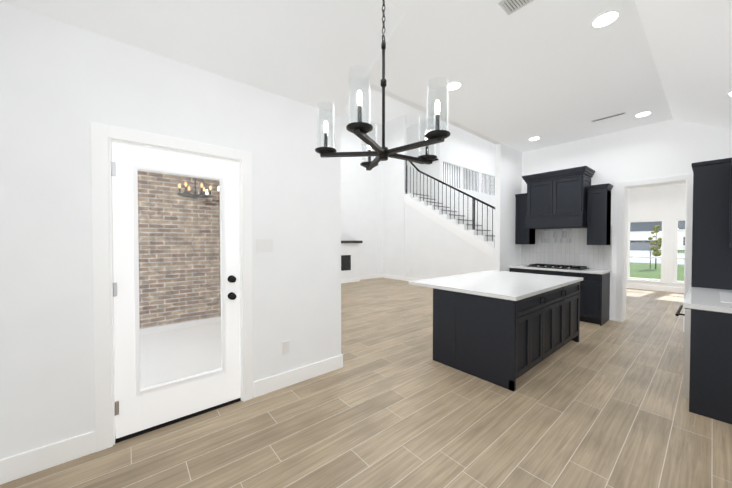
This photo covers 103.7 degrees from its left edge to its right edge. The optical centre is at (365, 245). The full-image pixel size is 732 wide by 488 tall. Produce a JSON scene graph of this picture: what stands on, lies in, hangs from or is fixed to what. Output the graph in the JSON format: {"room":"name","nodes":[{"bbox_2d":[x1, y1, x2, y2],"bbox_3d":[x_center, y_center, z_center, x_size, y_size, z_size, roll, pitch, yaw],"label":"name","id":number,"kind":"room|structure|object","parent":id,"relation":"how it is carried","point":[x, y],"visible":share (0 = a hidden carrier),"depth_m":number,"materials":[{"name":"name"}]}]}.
{"room":"kitchen","nodes":[
{"label":"kitchen","id":0,"kind":"room"},
{"bbox_2d":[112,171,219,328],"bbox_3d":[-5.679,-0.148,3.301,7.750,3.320,0.320,-1,1,-40],"label":"brick wall","id":1,"kind":"structure","parent":0,"point":[166,240],"depth_m":5.05,"materials":[{"name":"brown brick"}]},
{"bbox_2d":[0,2,521,459],"bbox_3d":[3.081,-1.655,6.146,14.200,6.000,0.190,-1,1,-40],"label":"wall","id":2,"kind":"structure","parent":0,"point":[63,86],"depth_m":1.95,"materials":[{"name":"paint"}]},
{"bbox_2d":[0,431,95,484],"bbox_3d":[-2.026,1.343,1.825,0.457,0.146,0.016,-1,1,-40],"label":"baseboard","id":3,"kind":"structure","parent":2,"relation":"attached to","point":[18,466],"depth_m":1.82,"materials":[{"name":"white wood"}]},
{"bbox_2d":[91,122,252,451],"bbox_3d":[-1.492,0.285,2.345,1.055,2.245,0.170,-1,1,-40],"label":"door frame","id":4,"kind":"structure","parent":2,"relation":"attached to","point":[103,279],"depth_m":2.01,"materials":[{"name":"white wood"}]},
{"bbox_2d":[111,142,240,441],"bbox_3d":[-1.461,0.332,2.297,0.863,2.135,0.129,-1,1,-40],"label":"door","id":5,"kind":"structure","parent":2,"relation":"in","point":[138,409],"depth_m":2.23,"materials":[{"name":"white wood"}]},
{"bbox_2d":[256,239,272,251],"bbox_3d":[-0.950,0.002,2.700,0.160,0.120,0.009,-1,1,-40],"label":"switch plate","id":6,"kind":"object","parent":2,"relation":"attached to","point":[264,245],"depth_m":2.69,"materials":[{"name":"white plastic"}]},
{"bbox_2d":[282,341,288,353],"bbox_3d":[-0.794,1.009,2.847,0.075,0.120,0.008,-1,1,-40],"label":"electrical outlet","id":7,"kind":"object","parent":2,"relation":"attached to","point":[285,345],"depth_m":2.84,"materials":[{"name":"white plastic"}]},
{"bbox_2d":[253,355,339,397],"bbox_3d":[-0.660,1.325,2.957,0.973,0.146,0.016,-1,1,-40],"label":"baseboard","id":8,"kind":"structure","parent":2,"relation":"attached to","point":[269,384],"depth_m":2.90,"materials":[{"name":"white wood"}]},
{"bbox_2d":[340,354,342,367],"bbox_3d":[-2.072,1.284,5.450,0.016,0.146,5.656,-1,1,-40],"label":"baseboard","id":9,"kind":"structure","parent":2,"relation":"attached to","point":[341,356],"depth_m":3.26,"materials":[{"name":"white wood"}]},
{"bbox_2d":[341,111,381,275],"bbox_3d":[-1.338,-1.715,9.782,7.240,6.000,0.150,-1,1,-40],"label":"wall","id":10,"kind":"structure","parent":0,"point":[361,203],"depth_m":10.68,"materials":[{"name":"paint"}]},
{"bbox_2d":[359,274,379,279],"bbox_3d":[0.108,1.193,10.921,1.260,0.146,0.016,-1,1,-40],"label":"baseboard","id":11,"kind":"structure","parent":10,"relation":"attached to","point":[374,275],"depth_m":10.96,"materials":[{"name":"white wood"}]},
{"bbox_2d":[0,277,731,487],"bbox_3d":[2.337,1.392,6.937,14.700,0.120,10.200,-1,1,-40],"label":"floor","id":12,"kind":"structure","parent":0,"point":[391,403],"depth_m":2.24,"materials":[{"name":"brown tile"}]},
{"bbox_2d":[341,241,362,282],"bbox_3d":[-1.128,0.562,9.645,2.300,1.450,0.380,-1,1,-40],"label":"fireplace","id":13,"kind":"object","parent":12,"relation":"on","point":[349,261],"visible":0.4,"depth_m":9.97,"materials":[{"name":"paint"}]},
{"bbox_2d":[404,159,494,278],"bbox_3d":[3.112,-0.944,9.067,1.009,4.480,4.210,-1,1,-40],"label":"staircase","id":14,"kind":"structure","parent":12,"relation":"on","point":[440,240],"depth_m":9.22,"materials":[{"name":"paint"}]},
{"bbox_2d":[433,278,582,391],"bbox_3d":[1.942,0.944,3.777,2.133,0.880,0.988,-1,1,-40],"label":"kitchen island","id":15,"kind":"object","parent":12,"relation":"on","point":[505,329],"depth_m":3.11,"materials":[{"name":"black wood"}]},
{"bbox_2d":[409,270,580,301],"bbox_3d":[1.826,0.482,3.912,2.200,0.040,1.340,-1,1,-40],"label":"island countertop","id":16,"kind":"structure","parent":15,"relation":"on","point":[510,286],"depth_m":3.54,"materials":[{"name":"white stone"}]},
{"bbox_2d":[509,264,610,325],"bbox_3d":[3.719,0.894,5.622,0.629,0.920,1.555,-1,1,-40],"label":"base cabinet","id":17,"kind":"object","parent":12,"relation":"on","point":[595,299],"depth_m":5.04,"materials":[{"name":"black wood"}]},
{"bbox_2d":[527,264,588,269],"bbox_3d":[3.749,0.412,5.642,0.480,0.042,0.910,-1,1,-40],"label":"cooktop","id":18,"kind":"object","parent":17,"relation":"in","point":[571,267],"visible":1,"depth_m":5.52,"materials":[{"name":"black metal"}]},
{"bbox_2d":[675,287,731,424],"bbox_3d":[3.399,0.713,2.626,1.345,1.380,0.715,-1,1,-40],"label":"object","id":19,"kind":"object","parent":12,"relation":"on","point":[707,384],"depth_m":2.36,"materials":[{"name":"black wood"}]},
{"bbox_2d":[691,162,731,289],"bbox_3d":[4.305,0.256,3.337,0.957,2.270,0.664,-1,1,-40],"label":"tall cabinet","id":20,"kind":"object","parent":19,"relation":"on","point":[711,259],"depth_m":3.17,"materials":[{"name":"black wood"}]},
{"bbox_2d":[0,0,731,152],"bbox_3d":[1.711,-1.712,2.800,7.880,0.697,3.510,-1,1,-40],"label":"ceiling","id":21,"kind":"structure","parent":0,"point":[552,72],"depth_m":2.72,"materials":[{"name":"paint"}]},
{"bbox_2d":[315,0,449,170],"bbox_3d":[0.123,-1.236,1.633,0.752,1.490,0.754,-1,1,-40],"label":"chandelier","id":22,"kind":"object","parent":21,"relation":"hanging from","point":[359,128],"visible":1,"depth_m":1.61,"materials":[{"name":"black metal"}]},
{"bbox_2d":[445,81,461,89],"bbox_3d":[1.103,-2.010,3.622,0.206,0.008,0.206,-1,1,-40],"label":"recessed light","id":23,"kind":"object","parent":21,"relation":"in","point":[454,85],"visible":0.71,"depth_m":3.60,"materials":[{"name":"white plastic"}]},
{"bbox_2d":[498,0,533,14],"bbox_3d":[1.267,-1.986,2.290,0.190,0.012,0.340,-1,1,-40],"label":"ceiling vent","id":24,"kind":"object","parent":21,"relation":"in","point":[508,7],"visible":1,"depth_m":2.37,"materials":[{"name":"grey metal"}]},
{"bbox_2d":[528,137,540,140],"bbox_3d":[3.216,-2.041,5.492,0.206,0.008,0.206,-1,1,-40],"label":"recessed light","id":25,"kind":"object","parent":21,"relation":"in","point":[533,138],"visible":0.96,"depth_m":5.47,"materials":[{"name":"white plastic"}]},
{"bbox_2d":[590,10,620,27],"bbox_3d":[2.110,-1.992,2.534,0.206,0.008,0.206,-1,1,-40],"label":"recessed light","id":26,"kind":"object","parent":21,"relation":"in","point":[607,18],"visible":1,"depth_m":2.53,"materials":[{"name":"white plastic"}]},
{"bbox_2d":[591,112,625,121],"bbox_3d":[3.824,-2.025,4.540,0.080,0.008,0.420,-1,1,-40],"label":"ceiling air vent slot","id":27,"kind":"object","parent":21,"relation":"attached to","point":[607,117],"visible":0.93,"depth_m":4.54,"materials":[{"name":"white metal"}]},
{"bbox_2d":[634,111,651,116],"bbox_3d":[4.275,-2.023,4.434,0.206,0.008,0.206,-1,1,-40],"label":"recessed light","id":28,"kind":"object","parent":21,"relation":"in","point":[645,113],"visible":0.92,"depth_m":4.43,"materials":[{"name":"white plastic"}]},
{"bbox_2d":[344,85,431,126],"bbox_3d":[2.205,-4.753,9.032,11.800,0.100,5.750,-1,1,-40],"label":"ceiling","id":29,"kind":"structure","parent":0,"point":[394,108],"depth_m":9.97,"materials":[{"name":"paint"}]},
{"bbox_2d":[381,114,406,276],"bbox_3d":[1.040,-1.733,10.877,0.120,6.000,1.200,-1,1,-40],"label":"wall","id":30,"kind":"structure","parent":0,"point":[393,202],"depth_m":10.77,"materials":[{"name":"paint"}]},
{"bbox_2d":[380,274,421,280],"bbox_3d":[2.338,1.221,9.254,0.016,0.146,5.430,-1,1,-40],"label":"baseboard","id":31,"kind":"structure","parent":30,"relation":"attached to","point":[381,275],"depth_m":10.61,"materials":[{"name":"white wood"}]},
{"bbox_2d":[407,117,441,202],"bbox_3d":[2.077,-1.739,11.217,0.150,6.000,2.000,-1,1,-40],"label":"wall","id":32,"kind":"structure","parent":0,"point":[434,169],"depth_m":10.92,"materials":[{"name":"paint"}]},
{"bbox_2d":[442,163,468,189],"bbox_3d":[3.880,-3.362,12.589,4.410,2.800,1.550,-1,1,-40],"label":"wall","id":33,"kind":"structure","parent":0,"point":[450,175],"depth_m":13.73,"materials":[{"name":"paint"}]},
{"bbox_2d":[442,121,495,234],"bbox_3d":[4.423,-1.751,11.961,4.410,6.000,0.150,-1,1,-40],"label":"wall","id":34,"kind":"structure","parent":0,"point":[464,149],"depth_m":11.68,"materials":[{"name":"paint"}]},
{"bbox_2d":[443,162,495,194],"bbox_3d":[4.406,-2.532,11.935,4.202,1.162,0.090,-1,1,-40],"label":"gallery railing","id":35,"kind":"object","parent":34,"relation":"attached to","point":[461,169],"visible":0.69,"depth_m":11.65,"materials":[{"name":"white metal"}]},
{"bbox_2d":[470,171,493,194],"bbox_3d":[6.832,-1.762,12.627,0.150,6.000,5.300,-1,1,-40],"label":"wall","id":36,"kind":"structure","parent":0,"point":[487,185],"depth_m":13.88,"materials":[{"name":"paint"}]},
{"bbox_2d":[522,119,731,320],"bbox_3d":[4.568,-0.342,5.315,0.300,3.400,3.400,-1,1,-40],"label":"wall","id":37,"kind":"structure","parent":0,"point":[671,147],"depth_m":4.99,"materials":[{"name":"paint"}]},
{"bbox_2d":[515,193,534,243],"bbox_3d":[3.426,-0.560,6.163,0.358,1.070,0.311,-1,1,-40],"label":"upper cabinet","id":38,"kind":"object","parent":37,"relation":"attached to","point":[523,235],"visible":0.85,"depth_m":6.10,"materials":[{"name":"black wood"}]},
{"bbox_2d":[522,166,594,228],"bbox_3d":[3.727,-0.869,5.612,0.592,1.065,1.067,-1,1,-40],"label":"range hood","id":39,"kind":"object","parent":37,"relation":"attached to","point":[557,199],"visible":0.96,"depth_m":5.38,"materials":[{"name":"black wood"}]},
{"bbox_2d":[521,226,611,269],"bbox_3d":[3.962,0.030,5.813,0.006,0.800,1.560,-1,1,-40],"label":"backsplash","id":40,"kind":"structure","parent":37,"relation":"attached to","point":[568,246],"depth_m":5.75,"materials":[{"name":"tile"}]},
{"bbox_2d":[587,183,612,244],"bbox_3d":[4.226,-0.545,5.198,0.358,1.070,0.311,-1,1,-40],"label":"upper cabinet","id":41,"kind":"object","parent":37,"relation":"attached to","point":[598,214],"visible":1,"depth_m":5.12,"materials":[{"name":"black wood"}]},
{"bbox_2d":[615,174,692,331],"bbox_3d":[4.905,0.123,4.901,0.320,2.485,0.920,-1,1,-40],"label":"door frame","id":42,"kind":"structure","parent":37,"relation":"attached to","point":[621,241],"depth_m":5.08,"materials":[{"name":"white wood"}]},
{"bbox_2d":[627,184,685,287],"bbox_3d":[8.406,-0.192,8.405,0.150,3.000,3.250,-1,1,-40],"label":"wall","id":43,"kind":"structure","parent":0,"point":[667,204],"depth_m":8.17,"materials":[{"name":"paint"}]},
{"bbox_2d":[627,283,683,292],"bbox_3d":[8.343,1.235,8.375,0.016,0.146,3.250,-1,1,-40],"label":"baseboard","id":44,"kind":"structure","parent":43,"relation":"attached to","point":[634,286],"depth_m":8.29,"materials":[{"name":"white wood"}]},
{"bbox_2d":[627,219,684,283],"bbox_3d":[8.302,0.157,8.466,0.140,1.800,2.690,-1,1,-40],"label":"nook window","id":45,"kind":"structure","parent":43,"relation":"in","point":[629,277],"depth_m":8.33,"materials":[{"name":"white"}]},
{"bbox_3d":[-3.513,-1.679,3.014,4.750,0.150,3.490,-1,1,-40],"label":"ceiling","id":46,"kind":"structure","parent":0,"visible":0},
{"bbox_2d":[177,179,212,198],"bbox_3d":[-2.569,-1.165,4.319,0.446,0.920,0.446,-1,1,-40],"label":"chandelier","id":47,"kind":"object","parent":46,"relation":"hanging from","point":[195,193],"depth_m":4.27,"materials":[{"name":"black metal"}]},
{"label":"outside","id":48,"kind":"structure","parent":0,"visible":0},
{"bbox_2d":[630,249,684,280],"bbox_3d":[75.162,0.597,75.262,187.950,0.220,140.000,-1,1,-40],"label":"ground","id":49,"kind":"structure","parent":48,"point":[648,272],"depth_m":19.48,"materials":[{"name":"green plant"}]},
{"bbox_2d":[649,225,661,268],"bbox_3d":[17.724,0.105,17.579,0.732,2.704,0.676,-1,1,-40],"label":"tree","id":50,"kind":"object","parent":49,"relation":"on","point":[656,250],"depth_m":17.52,"materials":[{"name":"green plant"}]},
{"bbox_2d":[630,221,684,249],"bbox_3d":[59.541,-4.657,60.917,15.200,10.800,36.000,-1,1,-40],"label":"house","id":51,"kind":"structure","parent":49,"relation":"on","point":[643,240],"depth_m":55.62,"materials":[{"name":"grey"}]},
{"bbox_3d":[5.963,-0.323,4.166,9.320,3.400,0.150,-1,1,-40],"label":"wall","id":52,"kind":"structure","parent":0,"visible":0},
{"bbox_2d":[729,160,731,248],"bbox_3d":[3.802,-0.429,2.740,0.534,0.920,0.404,-1,1,-40],"label":"upper cabinet","id":53,"kind":"object","parent":52,"relation":"attached to","point":[730,231],"visible":1,"depth_m":3.02,"materials":[{"name":"black wood"}]},
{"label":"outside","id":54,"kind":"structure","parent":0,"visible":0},
{"bbox_2d":[114,317,220,416],"bbox_3d":[-4.732,1.475,2.185,7.749,0.110,3.689,-1,1,-40],"label":"floor","id":55,"kind":"structure","parent":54,"point":[180,337],"depth_m":3.85,"materials":[{"name":"concrete"}]}
]}

